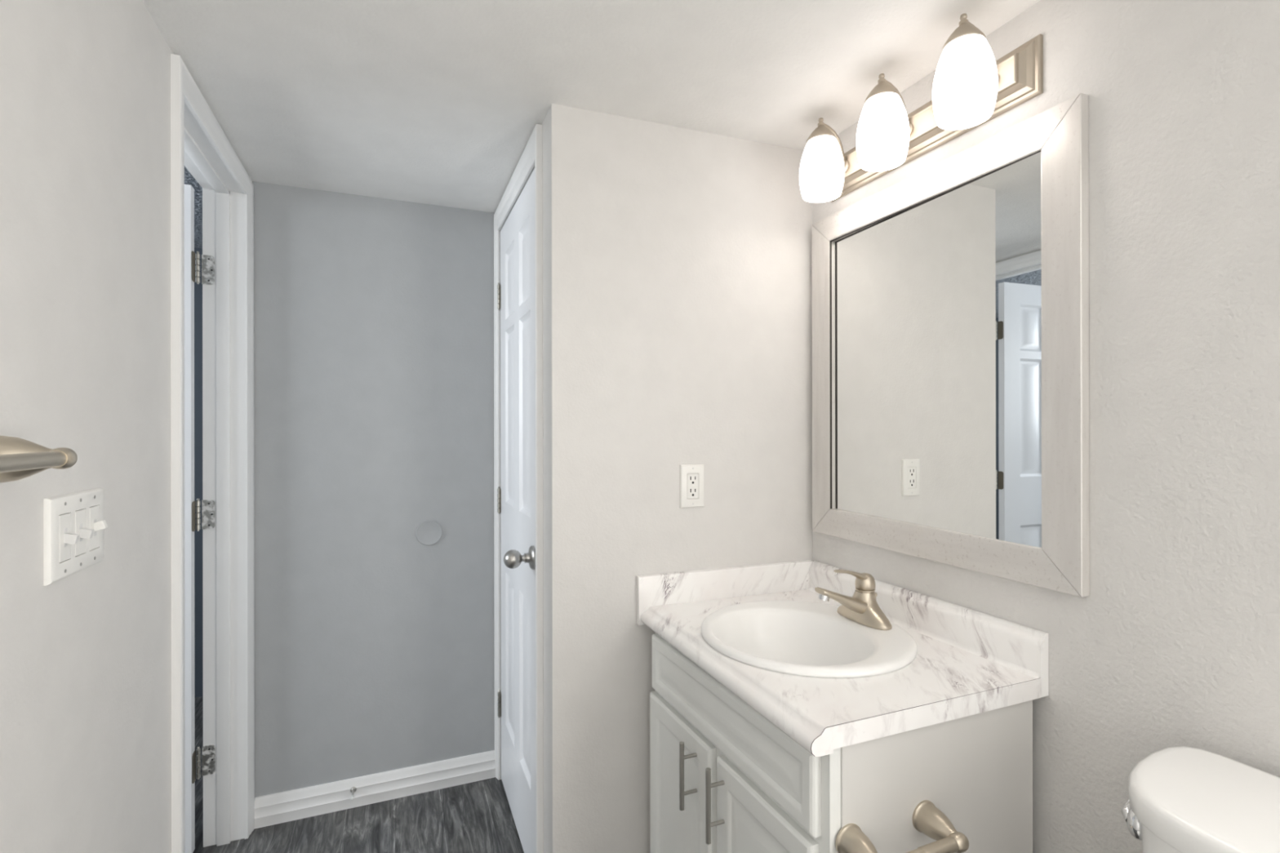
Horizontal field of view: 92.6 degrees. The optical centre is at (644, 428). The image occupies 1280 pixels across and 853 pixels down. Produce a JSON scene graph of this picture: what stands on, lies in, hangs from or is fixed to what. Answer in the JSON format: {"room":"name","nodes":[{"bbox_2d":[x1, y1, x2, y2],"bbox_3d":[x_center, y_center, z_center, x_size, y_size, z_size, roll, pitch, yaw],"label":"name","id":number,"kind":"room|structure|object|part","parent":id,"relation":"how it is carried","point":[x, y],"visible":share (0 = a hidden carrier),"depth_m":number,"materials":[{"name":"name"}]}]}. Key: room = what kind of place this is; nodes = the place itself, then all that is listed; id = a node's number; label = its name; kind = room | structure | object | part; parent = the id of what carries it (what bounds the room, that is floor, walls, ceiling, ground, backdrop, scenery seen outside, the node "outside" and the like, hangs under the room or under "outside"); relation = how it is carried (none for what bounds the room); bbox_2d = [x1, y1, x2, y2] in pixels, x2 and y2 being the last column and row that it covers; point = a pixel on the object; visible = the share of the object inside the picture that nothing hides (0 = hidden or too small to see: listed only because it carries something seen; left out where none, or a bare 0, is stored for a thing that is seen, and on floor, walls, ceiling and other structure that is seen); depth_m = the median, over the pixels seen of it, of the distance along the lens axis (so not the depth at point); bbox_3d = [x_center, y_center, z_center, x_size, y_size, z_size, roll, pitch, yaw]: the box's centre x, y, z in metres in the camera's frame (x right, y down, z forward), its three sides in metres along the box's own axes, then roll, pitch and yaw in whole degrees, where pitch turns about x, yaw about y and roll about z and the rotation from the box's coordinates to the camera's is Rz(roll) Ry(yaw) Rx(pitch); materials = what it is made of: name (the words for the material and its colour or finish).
{"room":"bathroom","nodes":[
{"label":"bathroom","id":0,"kind":"room"},
{"bbox_2d":[0,0,173,852],"bbox_3d":[-0.669,0.224,0.320,0.110,2.180,3.900,0,0,-22],"label":"wall","id":1,"kind":"structure","parent":0,"point":[86,654],"depth_m":0.95,"materials":[{"name":"grey paint"}]},
{"bbox_2d":[0,435,77,482],"bbox_3d":[-0.606,0.036,0.425,0.087,0.062,0.709,0,0,-22],"label":"towel bar","id":2,"kind":"object","parent":1,"relation":"attached to","point":[20,458],"visible":1,"depth_m":0.70,"materials":[{"name":"silver metal"}]},
{"bbox_3d":[-0.739,0.036,0.720,0.066,0.062,0.062,0,0,-22],"label":"post","id":3,"kind":"part","parent":2,"relation":"part of","materials":[{"name":"silver metal"}]},
{"bbox_3d":[-0.701,0.036,0.736,0.026,0.026,0.028,0,0,-22],"label":"post","id":4,"kind":"part","parent":2,"relation":"part of","materials":[{"name":"silver metal"}]},
{"bbox_2d":[43,488,107,586],"bbox_3d":[-0.843,0.156,0.917,0.024,0.119,0.168,0,0,-22],"label":"light switch","id":5,"kind":"object","parent":1,"relation":"attached to","point":[74,524],"visible":1,"depth_m":0.89,"materials":[{"name":"white plastic"}]},
{"bbox_2d":[184,184,215,852],"bbox_3d":[-1.644,0.281,1.735,0.686,2.042,0.111,0,0,-25],"label":"door","id":6,"kind":"structure","parent":1,"relation":"in","point":[192,514],"depth_m":1.86,"materials":[{"name":"white paint"}]},
{"bbox_2d":[170,53,254,852],"bbox_3d":[-1.204,0.255,1.642,0.130,2.120,0.749,0,0,-22],"label":"door frame","id":7,"kind":"structure","parent":1,"relation":"attached to","point":[223,199],"depth_m":1.93,"materials":[{"name":"white paint"}]},
{"bbox_2d":[184,165,202,248],"bbox_3d":[-2.251,-0.934,1.131,2.197,0.100,3.600,0,0,-22],"label":"ceiling","id":8,"kind":"structure","parent":0,"point":[189,179],"depth_m":2.44,"materials":[{"name":"grey"}]},
{"bbox_2d":[194,247,203,697],"bbox_3d":[-2.914,0.168,2.749,2.197,2.300,0.100,0,0,-22],"label":"wall","id":9,"kind":"structure","parent":0,"point":[198,685],"depth_m":2.99,"materials":[{"name":"paint"}]},
{"bbox_2d":[193,696,524,852],"bbox_3d":[-1.115,1.345,0.811,4.050,0.060,5.150,0,0,-22],"label":"floor","id":10,"kind":"structure","parent":0,"point":[473,817],"depth_m":2.02,"materials":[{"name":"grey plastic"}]},
{"bbox_2d":[649,632,1032,852],"bbox_3d":[0.357,0.911,1.363,0.541,0.804,0.670,0,0,-22],"label":"vanity cabinet","id":11,"kind":"object","parent":10,"relation":"on","point":[724,778],"visible":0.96,"depth_m":1.12,"materials":[{"name":"white paint"}]},
{"bbox_3d":[0.081,0.761,1.337,0.011,0.147,0.011,0,0,23],"label":"bar pull","id":12,"kind":"part","parent":11,"relation":"part of","materials":[{"name":"silver metal"}]},
{"bbox_3d":[0.082,0.942,1.443,0.018,0.518,0.312,0,0,-24],"label":"cabinet door","id":13,"kind":"part","parent":11,"relation":"part of","materials":[{"name":"white paint"}]},
{"bbox_3d":[0.098,0.801,1.344,0.034,0.008,0.008,0,0,-22],"label":"pull post","id":14,"kind":"part","parent":11,"relation":"part of","materials":[{"name":"silver metal"}]},
{"bbox_3d":[0.098,0.722,1.344,0.034,0.008,0.008,0,0,-22],"label":"pull post","id":15,"kind":"part","parent":11,"relation":"part of","materials":[{"name":"silver metal"}]},
{"bbox_3d":[0.128,0.761,1.231,0.011,0.149,0.011,0,0,23],"label":"bar pull","id":16,"kind":"part","parent":11,"relation":"part of","materials":[{"name":"silver metal"}]},
{"bbox_3d":[0.145,0.801,1.238,0.034,0.008,0.008,0,0,-22],"label":"pull post","id":17,"kind":"part","parent":11,"relation":"part of","materials":[{"name":"silver metal"}]},
{"bbox_3d":[0.145,0.722,1.238,0.034,0.008,0.008,0,0,-22],"label":"pull post","id":18,"kind":"part","parent":11,"relation":"part of","materials":[{"name":"silver metal"}]},
{"bbox_3d":[0.152,0.599,1.285,0.018,0.138,0.633,0,0,-24],"label":"drawer","id":19,"kind":"part","parent":11,"relation":"part of","materials":[{"name":"white paint"}]},
{"bbox_3d":[0.217,0.942,1.138,0.018,0.517,0.300,0,0,-24],"label":"cabinet door","id":20,"kind":"part","parent":11,"relation":"part of","materials":[{"name":"white paint"}]},
{"bbox_2d":[636,560,1048,756],"bbox_3d":[0.370,0.452,1.384,0.551,0.127,0.724,0,0,-22],"label":"countertop","id":21,"kind":"structure","parent":11,"relation":"on","point":[966,662],"depth_m":1.20,"materials":[{"name":"stone"}]},
{"bbox_2d":[700,600,917,678],"bbox_3d":[0.359,0.530,1.383,0.460,0.152,0.480,0,0,-22],"label":"sink","id":22,"kind":"object","parent":21,"relation":"in","point":[793,637],"visible":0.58,"depth_m":1.46,"materials":[{"name":"white ceramic"}]},
{"bbox_2d":[814,569,892,630],"bbox_3d":[0.482,0.392,1.451,0.169,0.125,0.149,0,0,6],"label":"faucet","id":23,"kind":"object","parent":21,"relation":"on","point":[863,608],"visible":1,"depth_m":1.41,"materials":[{"name":"silver metal"}]},
{"bbox_3d":[0.464,0.404,1.426,0.139,0.074,0.062,0,0,-22],"label":"spout","id":24,"kind":"part","parent":23,"relation":"part of","materials":[{"name":"silver metal"}]},
{"bbox_3d":[0.494,0.355,1.438,0.108,0.051,0.046,0,0,-22],"label":"handle","id":25,"kind":"part","parent":23,"relation":"part of","materials":[{"name":"silver metal"}]},
{"bbox_2d":[835,800,968,852],"bbox_3d":[0.421,0.667,0.982,0.214,0.052,0.086,0,0,-22],"label":"paper holder","id":26,"kind":"object","parent":11,"relation":"attached to","point":[928,820],"visible":1,"depth_m":0.98,"materials":[{"name":"silver metal"}]},
{"bbox_3d":[0.342,0.667,0.961,0.052,0.052,0.064,0,0,-22],"label":"post","id":27,"kind":"part","parent":26,"relation":"part of","materials":[{"name":"silver metal"}]},
{"bbox_3d":[0.492,0.667,1.022,0.052,0.052,0.064,0,0,-22],"label":"post","id":28,"kind":"part","parent":26,"relation":"part of","materials":[{"name":"silver metal"}]},
{"bbox_3d":[0.507,0.667,0.985,0.028,0.028,0.028,0,0,-22],"label":"post","id":29,"kind":"part","parent":26,"relation":"part of","materials":[{"name":"silver metal"}]},
{"bbox_3d":[0.526,0.909,1.073,0.450,0.802,0.004,0,0,-22],"label":"panel","id":30,"kind":"part","parent":11,"relation":"part of","materials":[{"name":"white wood"}]},
{"bbox_2d":[1121,746,1279,852],"bbox_3d":[0.571,0.892,0.550,0.759,0.840,0.526,0,0,-22],"label":"toilet","id":31,"kind":"object","parent":10,"relation":"on","point":[1181,799],"visible":1,"depth_m":0.78,"materials":[{"name":"white ceramic"}]},
{"bbox_3d":[0.694,0.546,0.867,0.025,0.042,0.092,0,0,44],"label":"flush lever","id":32,"kind":"part","parent":31,"relation":"part of","materials":[{"name":"silver metal"}]},
{"bbox_3d":[0.808,0.706,0.645,0.223,0.390,0.496,0,0,-22],"label":"tank","id":33,"kind":"part","parent":31,"relation":"part of","materials":[{"name":"white ceramic"}]},
{"bbox_2d":[252,181,494,797],"bbox_3d":[-0.569,0.225,2.368,1.853,2.180,0.100,0,0,-22],"label":"wall","id":34,"kind":"structure","parent":0,"point":[374,317],"depth_m":2.15,"materials":[{"name":"grey paint"}]},
{"bbox_2d":[350,786,356,800],"bbox_3d":[-0.999,1.253,2.091,0.019,0.019,0.061,0,0,-22],"label":"door stop","id":35,"kind":"object","parent":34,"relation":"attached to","point":[353,790],"visible":1,"depth_m":2.10,"materials":[{"name":"silver metal"}]},
{"bbox_2d":[253,750,495,829],"bbox_3d":[-0.920,1.267,2.160,0.787,0.096,0.016,0,0,-22],"label":"baseboard","id":36,"kind":"structure","parent":34,"relation":"attached to","point":[277,808],"depth_m":2.14,"materials":[{"name":"white paint"}]},
{"bbox_2d":[415,520,442,545],"bbox_3d":[-0.784,0.381,2.222,0.091,0.091,0.006,0,0,-22],"label":"disc","id":37,"kind":"object","parent":34,"relation":"attached to","point":[428,532],"visible":1,"depth_m":2.22,"materials":[{"name":"grey paint"}]},
{"bbox_2d":[541,120,544,852],"bbox_3d":[-0.369,0.224,1.998,0.100,2.180,0.777,0,0,-22],"label":"wall","id":38,"kind":"structure","parent":0,"point":[542,124],"depth_m":1.62,"materials":[{"name":"grey paint"}]},
{"bbox_2d":[497,168,535,852],"bbox_3d":[-0.441,0.285,1.979,0.119,2.042,0.669,0,0,-22],"label":"door","id":39,"kind":"structure","parent":38,"relation":"in","point":[516,495],"depth_m":1.94,"materials":[{"name":"white paint"}]},
{"bbox_3d":[-0.366,0.369,1.723,0.064,0.053,0.053,0,0,-22],"label":"knob","id":40,"kind":"part","parent":39,"relation":"part of","materials":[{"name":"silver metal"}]},
{"bbox_2d":[493,123,543,852],"bbox_3d":[-0.375,0.252,1.990,0.118,2.124,0.742,0,0,-22],"label":"door frame","id":41,"kind":"structure","parent":38,"relation":"attached to","point":[531,156],"depth_m":1.63,"materials":[{"name":"white paint"}]},
{"bbox_2d":[142,0,1039,213],"bbox_3d":[0.135,-0.867,0.651,1.853,0.100,3.900,0,0,-22],"label":"ceiling","id":42,"kind":"structure","parent":0,"point":[433,102],"depth_m":1.39,"materials":[{"name":"white paint"}]},
{"bbox_2d":[543,103,812,852],"bbox_3d":[0.140,0.223,1.723,0.832,2.180,0.118,0,0,-22],"label":"wall","id":43,"kind":"structure","parent":0,"point":[677,273],"depth_m":1.62,"materials":[{"name":"grey paint"}]},
{"bbox_2d":[680,464,703,507],"bbox_3d":[0.130,0.158,1.667,0.071,0.117,0.008,0,0,-20],"label":"wall outlet","id":44,"kind":"object","parent":43,"relation":"attached to","point":[691,476],"visible":1,"depth_m":1.66,"materials":[{"name":"white plastic"}]},
{"bbox_2d":[687,473,698,498],"bbox_3d":[0.130,0.158,1.667,0.033,0.067,0.006,0,0,-20],"label":"receptacle","id":45,"kind":"object","parent":44,"relation":"attached to","point":[692,478],"depth_m":1.66,"materials":[{"name":"white plastic"}]},
{"bbox_2d":[811,0,1279,852],"bbox_3d":[1.063,0.221,0.555,0.100,2.180,3.020,0,0,-22],"label":"wall","id":46,"kind":"structure","parent":0,"point":[1175,641],"depth_m":0.99,"materials":[{"name":"grey paint"}]},
{"bbox_2d":[799,13,1043,202],"bbox_3d":[0.564,-0.705,1.411,0.171,0.203,0.604,0,0,-22],"label":"vanity light","id":47,"kind":"object","parent":46,"relation":"attached to","point":[971,89],"visible":1,"depth_m":1.34,"materials":[{"name":"white glass"}]},
{"bbox_3d":[0.460,-0.676,1.590,0.114,0.145,0.114,0,0,-22],"label":"lamp shade","id":48,"kind":"part","parent":47,"relation":"part of","materials":[{"name":"white glass"}]},
{"bbox_3d":[0.499,-0.740,1.606,0.081,0.108,0.011,0,0,-22],"label":"arm","id":49,"kind":"part","parent":47,"relation":"part of","materials":[{"name":"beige metal"}]},
{"bbox_3d":[0.541,-0.676,1.392,0.114,0.145,0.114,0,0,-22],"label":"lamp shade","id":50,"kind":"part","parent":47,"relation":"part of","materials":[{"name":"white glass"}]},
{"bbox_3d":[0.581,-0.740,1.408,0.081,0.108,0.011,0,0,-22],"label":"arm","id":51,"kind":"part","parent":47,"relation":"part of","materials":[{"name":"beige metal"}]},
{"bbox_3d":[0.623,-0.683,1.192,0.058,0.120,0.058,0,0,-22],"label":"bulb","id":52,"kind":"part","parent":47,"relation":"part of","materials":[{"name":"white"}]},
{"bbox_3d":[0.623,-0.676,1.192,0.114,0.145,0.114,0,0,-22],"label":"lamp shade","id":53,"kind":"part","parent":47,"relation":"part of","materials":[{"name":"white glass"}]},
{"bbox_2d":[807,560,1048,697],"bbox_3d":[0.617,0.447,1.467,0.031,0.118,0.690,0,0,-22],"label":"backsplash","id":54,"kind":"structure","parent":46,"relation":"attached to","point":[1024,650],"depth_m":1.31,"materials":[{"name":"stone"}]},
{"bbox_2d":[811,93,1089,597],"bbox_3d":[0.637,-0.146,1.431,0.021,0.892,0.752,0,0,-22],"label":"wall mirror","id":55,"kind":"object","parent":46,"relation":"attached to","point":[950,300],"visible":1,"depth_m":1.30,"materials":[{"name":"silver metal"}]},
{"bbox_3d":[0.508,-0.146,1.743,0.021,0.890,0.078,0,0,-22],"label":"frame rail","id":56,"kind":"part","parent":55,"relation":"part of","materials":[{"name":"white wood"}]},
{"bbox_2d":[833,151,1041,547],"bbox_3d":[0.638,-0.148,1.429,0.003,0.756,0.610,0,0,-21],"label":"mirror glass","id":57,"kind":"object","parent":55,"relation":"on","point":[937,291],"depth_m":1.35,"materials":[{"name":"silver mirror"}]},
{"bbox_3d":[0.636,-0.557,1.431,0.021,0.070,0.751,0,0,-22],"label":"frame rail","id":58,"kind":"part","parent":55,"relation":"part of","materials":[{"name":"white wood"}]},
{"bbox_3d":[0.637,0.263,1.431,0.021,0.074,0.751,0,0,-22],"label":"frame rail","id":59,"kind":"part","parent":55,"relation":"part of","materials":[{"name":"white wood"}]},
{"bbox_3d":[0.766,-0.147,1.116,0.021,0.890,0.073,0,0,-22],"label":"frame rail","id":60,"kind":"part","parent":55,"relation":"part of","materials":[{"name":"white wood"}]}
]}

